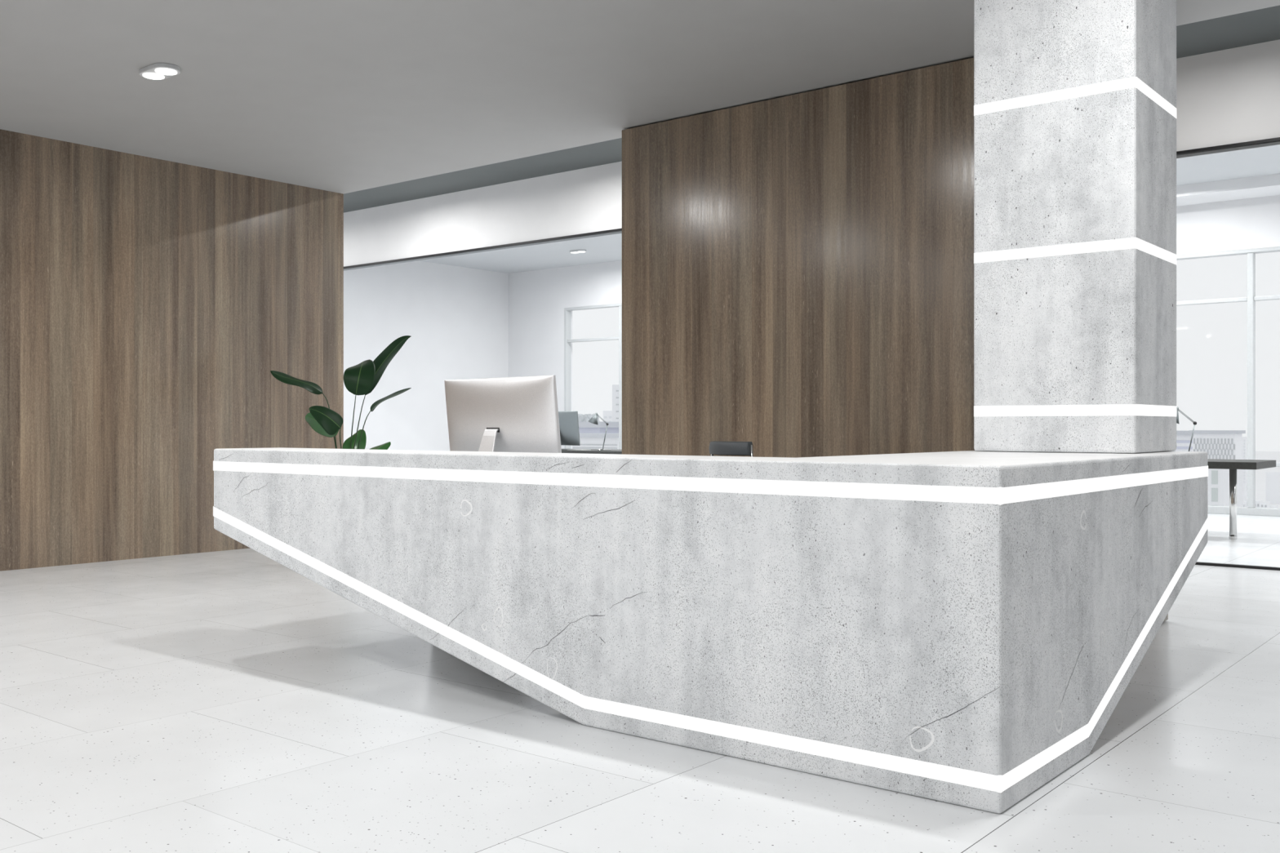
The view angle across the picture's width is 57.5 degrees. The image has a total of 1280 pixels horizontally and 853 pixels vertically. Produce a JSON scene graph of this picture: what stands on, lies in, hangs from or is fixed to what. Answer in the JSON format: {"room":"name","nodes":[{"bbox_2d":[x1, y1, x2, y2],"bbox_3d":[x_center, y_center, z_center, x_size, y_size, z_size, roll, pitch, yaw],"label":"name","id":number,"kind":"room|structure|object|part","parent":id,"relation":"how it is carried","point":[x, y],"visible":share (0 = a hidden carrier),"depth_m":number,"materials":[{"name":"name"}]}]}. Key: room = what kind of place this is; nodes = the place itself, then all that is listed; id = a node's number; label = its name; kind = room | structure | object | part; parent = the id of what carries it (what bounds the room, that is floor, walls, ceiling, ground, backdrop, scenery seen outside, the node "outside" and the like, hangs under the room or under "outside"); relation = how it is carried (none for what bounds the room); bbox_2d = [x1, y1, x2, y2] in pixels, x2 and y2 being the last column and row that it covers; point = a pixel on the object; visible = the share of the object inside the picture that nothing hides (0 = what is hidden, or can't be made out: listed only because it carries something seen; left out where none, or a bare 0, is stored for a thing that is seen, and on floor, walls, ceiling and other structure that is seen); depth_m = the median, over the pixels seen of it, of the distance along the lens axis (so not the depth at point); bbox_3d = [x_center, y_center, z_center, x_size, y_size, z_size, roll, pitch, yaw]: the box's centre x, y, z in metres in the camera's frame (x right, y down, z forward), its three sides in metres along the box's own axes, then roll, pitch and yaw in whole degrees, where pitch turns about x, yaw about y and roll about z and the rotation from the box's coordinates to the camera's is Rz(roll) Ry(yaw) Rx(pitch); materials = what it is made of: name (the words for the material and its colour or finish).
{"room":"lobby","nodes":[
{"label":"lobby","id":0,"kind":"room"},
{"bbox_2d":[0,128,343,571],"bbox_3d":[-7.661,-0.633,6.846,0.120,3.667,14.270,0,0,39],"label":"wall","id":1,"kind":"structure","parent":0,"point":[148,306],"depth_m":10.64,"materials":[{"name":"brown wood"}]},
{"bbox_2d":[343,261,508,450],"bbox_3d":[-5.830,-1.015,20.996,0.200,4.430,10.080,0,0,39],"label":"wall","id":2,"kind":"structure","parent":0,"point":[455,318],"depth_m":22.75,"materials":[{"name":"paint"}]},
{"bbox_2d":[0,513,1279,852],"bbox_3d":[-1.027,1.300,7.979,24.000,0.200,24.350,0,0,39],"label":"floor","id":3,"kind":"structure","parent":0,"point":[226,701],"depth_m":4.32,"materials":[{"name":"tile"}]},
{"bbox_2d":[270,335,411,449],"bbox_3d":[-2.655,0.172,10.584,1.287,2.056,0.523,0,0,-31],"label":"potted plant","id":4,"kind":"object","parent":3,"relation":"on","point":[361,379],"visible":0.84,"depth_m":10.57,"materials":[{"name":"green plant"}]},
{"bbox_3d":[-2.788,0.264,10.601,0.194,1.134,0.018,0,0,-4],"label":"stem","id":5,"kind":"part","parent":4,"relation":"part of","materials":[{"name":"green plant"}]},
{"bbox_3d":[-2.681,0.419,10.473,0.031,0.824,0.254,0,0,-6],"label":"stem","id":6,"kind":"part","parent":4,"relation":"part of","materials":[{"name":"green plant"}]},
{"bbox_3d":[-2.613,0.272,10.584,0.115,1.116,0.030,0,0,26],"label":"stem","id":7,"kind":"part","parent":4,"relation":"part of","materials":[{"name":"green plant"}]},
{"bbox_3d":[-2.619,0.272,10.663,0.033,1.118,0.250,0,0,39],"label":"stem","id":8,"kind":"part","parent":4,"relation":"part of","materials":[{"name":"green plant"}]},
{"bbox_3d":[-2.556,0.343,10.617,0.209,0.977,0.027,0,0,-25],"label":"stem","id":9,"kind":"part","parent":4,"relation":"part of","materials":[{"name":"green plant"}]},
{"bbox_2d":[561,448,622,454],"bbox_3d":[-1.060,0.782,18.431,4.050,0.835,1.000,0,0,39],"label":"table","id":10,"kind":"object","parent":3,"relation":"on","point":[568,451],"visible":0.03,"depth_m":17.59,"materials":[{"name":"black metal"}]},
{"bbox_2d":[558,411,580,449],"bbox_3d":[-1.309,0.062,18.539,0.880,0.604,0.244,0,0,42],"label":"computer monitor","id":11,"kind":"object","parent":10,"relation":"on","point":[568,420],"visible":0.48,"depth_m":18.36,"materials":[{"name":"metal"}]},
{"bbox_2d":[588,412,610,450],"bbox_3d":[-0.624,0.072,17.945,0.360,0.583,0.210,0,0,19],"label":"desk lamp","id":12,"kind":"object","parent":10,"relation":"on","point":[593,420],"visible":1,"depth_m":17.92,"materials":[{"name":"silver metal"}]},
{"bbox_3d":[-0.722,-0.123,17.978,0.153,0.192,0.164,0,0,19],"label":"lamp shade","id":13,"kind":"part","parent":12,"relation":"part of","materials":[{"name":"metal"}]},
{"bbox_3d":[-0.536,0.154,17.915,0.087,0.382,0.026,0,0,19],"label":"arm","id":14,"kind":"part","parent":12,"relation":"part of","materials":[{"name":"metal"}]},
{"bbox_2d":[213,447,1208,813],"bbox_3d":[0.202,0.660,5.991,4.420,1.079,2.589,0,0,39],"label":"reception desk","id":15,"kind":"object","parent":3,"relation":"on","point":[966,628],"visible":0.99,"depth_m":4.30,"materials":[{"name":"concrete"}]},
{"bbox_2d":[973,0,1176,453],"bbox_3d":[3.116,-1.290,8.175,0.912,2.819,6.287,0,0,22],"label":"pillar","id":16,"kind":"structure","parent":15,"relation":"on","point":[1075,100],"depth_m":5.39,"materials":[{"name":"concrete"}]},
{"bbox_2d":[708,440,753,457],"bbox_3d":[0.378,0.647,7.400,0.612,1.104,0.640,0,0,-33],"label":"office chair","id":17,"kind":"object","parent":3,"relation":"on","point":[716,447],"visible":0.2,"depth_m":7.43,"materials":[{"name":"grey leather"}]},
{"bbox_2d":[1207,458,1275,539],"bbox_3d":[5.290,0.782,13.326,3.345,0.835,1.000,0,0,39],"label":"table","id":18,"kind":"object","parent":3,"relation":"on","point":[1233,465],"visible":0.43,"depth_m":12.35,"materials":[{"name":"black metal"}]},
{"bbox_2d":[1176,406,1196,451],"bbox_3d":[5.934,0.072,12.775,0.360,0.583,0.210,0,0,19],"label":"desk lamp","id":19,"kind":"object","parent":18,"relation":"on","point":[1194,423],"visible":0.46,"depth_m":12.74,"materials":[{"name":"silver metal"}]},
{"bbox_3d":[5.836,-0.123,12.808,0.153,0.192,0.164,0,0,19],"label":"lamp shade","id":20,"kind":"part","parent":19,"relation":"part of","materials":[{"name":"metal"}]},
{"bbox_3d":[5.972,-0.116,12.762,0.185,0.179,0.007,0,0,19],"label":"arm","id":21,"kind":"part","parent":19,"relation":"part of","materials":[{"name":"metal"}]},
{"bbox_3d":[6.021,0.154,12.745,0.087,0.382,0.026,0,0,19],"label":"arm","id":22,"kind":"part","parent":19,"relation":"part of","materials":[{"name":"metal"}]},
{"bbox_3d":[6.297,0.820,12.388,0.072,0.760,0.072,0,0,39],"label":"leg","id":23,"kind":"part","parent":18,"relation":"part of","materials":[{"name":"silver metal"}]},
{"bbox_3d":[-0.366,0.777,6.056,3.340,0.845,1.080,0,0,39],"label":"work table","id":24,"kind":"object","parent":3,"relation":"on","visible":0},
{"bbox_2d":[444,374,561,453],"bbox_3d":[-0.730,0.053,5.935,0.880,0.604,0.244,0,0,44],"label":"computer monitor","id":25,"kind":"object","parent":24,"relation":"on","point":[518,414],"visible":0.6,"depth_m":5.86,"materials":[{"name":"metal"}]},
{"bbox_2d":[0,0,1279,193],"bbox_3d":[-1.262,-2.949,1.702,16.500,0.963,14.270,0,0,39],"label":"ceiling","id":26,"kind":"structure","parent":0,"point":[341,96],"depth_m":7.98,"materials":[{"name":"paint"}]},
{"bbox_2d":[139,62,180,79],"bbox_3d":[-3.315,-2.448,8.054,0.350,0.038,0.184,0,0,39],"label":"recessed light","id":27,"kind":"object","parent":26,"relation":"in","point":[157,71],"visible":1,"depth_m":8.00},
{"bbox_2d":[343,39,1279,266],"bbox_3d":[2.376,-2.820,12.211,23.600,0.820,0.150,0,0,39],"label":"wall header","id":28,"kind":"structure","parent":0,"point":[1232,95],"depth_m":14.74,"materials":[{"name":"white paint"}]},
{"bbox_2d":[343,137,1279,570],"bbox_3d":[2.338,-0.605,12.164,23.600,3.610,0.070,0,0,39],"label":"window","id":29,"kind":"structure","parent":28,"relation":"in","point":[1273,141],"depth_m":14.48,"materials":[{"name":"black metal"}]},
{"bbox_2d":[343,4,1279,273],"bbox_3d":[3.444,-3.330,13.540,24.000,0.200,10.080,0,0,39],"label":"ceiling","id":30,"kind":"structure","parent":0,"point":[1260,25],"depth_m":14.80,"materials":[{"name":"grey paint"}]},
{"bbox_2d":[569,248,586,253],"bbox_3d":[-1.138,-3.211,21.407,0.350,0.038,0.184,0,0,39],"label":"recessed light","id":31,"kind":"object","parent":30,"relation":"in","point":[580,251],"visible":1,"depth_m":21.32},
{"bbox_2d":[508,195,1279,448],"bbox_3d":[6.492,-1.015,17.331,23.600,4.430,0.250,0,0,39],"label":"wall","id":32,"kind":"structure","parent":0,"point":[538,300],"depth_m":23.34,"materials":[{"name":"paint"}]},
{"bbox_2d":[564,246,1279,516],"bbox_3d":[7.088,-0.600,16.795,22.000,3.600,0.160,0,0,39],"label":"window","id":33,"kind":"structure","parent":32,"relation":"in","point":[1251,298],"depth_m":15.83,"materials":[{"name":"white metal"}]},
{"bbox_2d":[1176,173,1279,206],"bbox_3d":[9.342,-3.157,14.412,15.500,0.146,0.730,0,0,39],"label":"trim","id":34,"kind":"structure","parent":32,"relation":"attached to","point":[1266,185],"depth_m":15.41,"materials":[{"name":"paint"}]},
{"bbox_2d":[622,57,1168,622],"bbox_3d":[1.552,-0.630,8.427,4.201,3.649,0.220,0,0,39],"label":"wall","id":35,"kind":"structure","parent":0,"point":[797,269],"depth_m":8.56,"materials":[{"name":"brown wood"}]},
{"label":"outside","id":36,"kind":"structure","parent":0,"visible":0},
{"bbox_2d":[1255,451,1279,508],"bbox_3d":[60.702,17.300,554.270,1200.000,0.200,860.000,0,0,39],"label":"ground","id":37,"kind":"structure","parent":36,"point":[1260,474],"depth_m":431.32,"materials":[{"name":"white"}]},
{"bbox_2d":[577,413,599,422],"bbox_3d":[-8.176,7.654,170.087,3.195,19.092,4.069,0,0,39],"label":"tree belt","id":38,"kind":"object","parent":37,"relation":"on","point":[586,417],"visible":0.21,"depth_m":169.11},
{"bbox_2d":[572,433,618,449],"bbox_3d":[2.050,8.916,107.709,6.357,16.567,20.300,0,0,39],"label":"building","id":39,"kind":"structure","parent":37,"relation":"on","point":[588,441],"depth_m":99.56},
{"bbox_2d":[578,422,618,433],"bbox_3d":[0.523,8.356,127.571,4.930,17.688,20.600,0,0,39],"label":"block","id":40,"kind":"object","parent":37,"relation":"on","point":[584,427],"visible":0.09,"depth_m":119.45,"materials":[{"name":"white"}]},
{"bbox_2d":[603,410,612,422],"bbox_3d":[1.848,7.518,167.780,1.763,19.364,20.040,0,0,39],"label":"stepped building","id":41,"kind":"structure","parent":37,"relation":"on","point":[607,415],"depth_m":160.00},
{"bbox_2d":[612,384,618,422],"bbox_3d":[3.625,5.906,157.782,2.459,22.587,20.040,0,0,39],"label":"tower block","id":42,"kind":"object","parent":37,"relation":"on","point":[615,387],"visible":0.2,"depth_m":150.43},
{"bbox_2d":[1172,431,1193,451],"bbox_3d":[54.737,8.813,119.025,4.519,16.774,3.400,0,0,39],"label":"block","id":43,"kind":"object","parent":37,"relation":"on","point":[1183,437],"visible":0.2,"depth_m":117.28,"materials":[{"name":"white"}]},
{"bbox_2d":[1189,430,1245,459],"bbox_3d":[54.960,8.783,111.064,4.185,16.833,3.300,0,0,39],"label":"building","id":44,"kind":"structure","parent":37,"relation":"on","point":[1218,444],"depth_m":109.88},
{"bbox_2d":[1207,468,1243,506],"bbox_3d":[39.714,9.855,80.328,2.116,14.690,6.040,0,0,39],"label":"apartment block","id":45,"kind":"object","parent":37,"relation":"on","point":[1218,479],"visible":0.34,"depth_m":77.82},
{"bbox_2d":[1242,436,1247,501],"bbox_3d":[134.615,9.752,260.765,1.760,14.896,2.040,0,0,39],"label":"tower","id":46,"kind":"structure","parent":37,"relation":"on","point":[1244,438],"depth_m":259.70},
{"bbox_2d":[1243,501,1247,506],"bbox_3d":[103.785,15.037,200.764,1.015,4.327,2.040,0,0,39],"label":"house","id":47,"kind":"structure","parent":37,"relation":"on","point":[1245,503],"depth_m":199.85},
{"bbox_2d":[1254,500,1262,507],"bbox_3d":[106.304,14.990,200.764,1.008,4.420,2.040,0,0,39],"label":"house","id":48,"kind":"structure","parent":37,"relation":"on","point":[1257,502],"depth_m":199.90,"materials":[{"name":"white"}]},
{"bbox_2d":[1260,501,1270,507],"bbox_3d":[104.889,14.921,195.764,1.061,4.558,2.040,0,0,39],"label":"house","id":49,"kind":"structure","parent":37,"relation":"on","point":[1264,504],"depth_m":195.08,"materials":[{"name":"white"}]},
{"bbox_2d":[1270,505,1278,508],"bbox_3d":[122.611,16.261,225.764,1.219,1.878,2.040,0,0,39],"label":"house","id":50,"kind":"structure","parent":37,"relation":"on","point":[1271,506],"depth_m":225.19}
]}

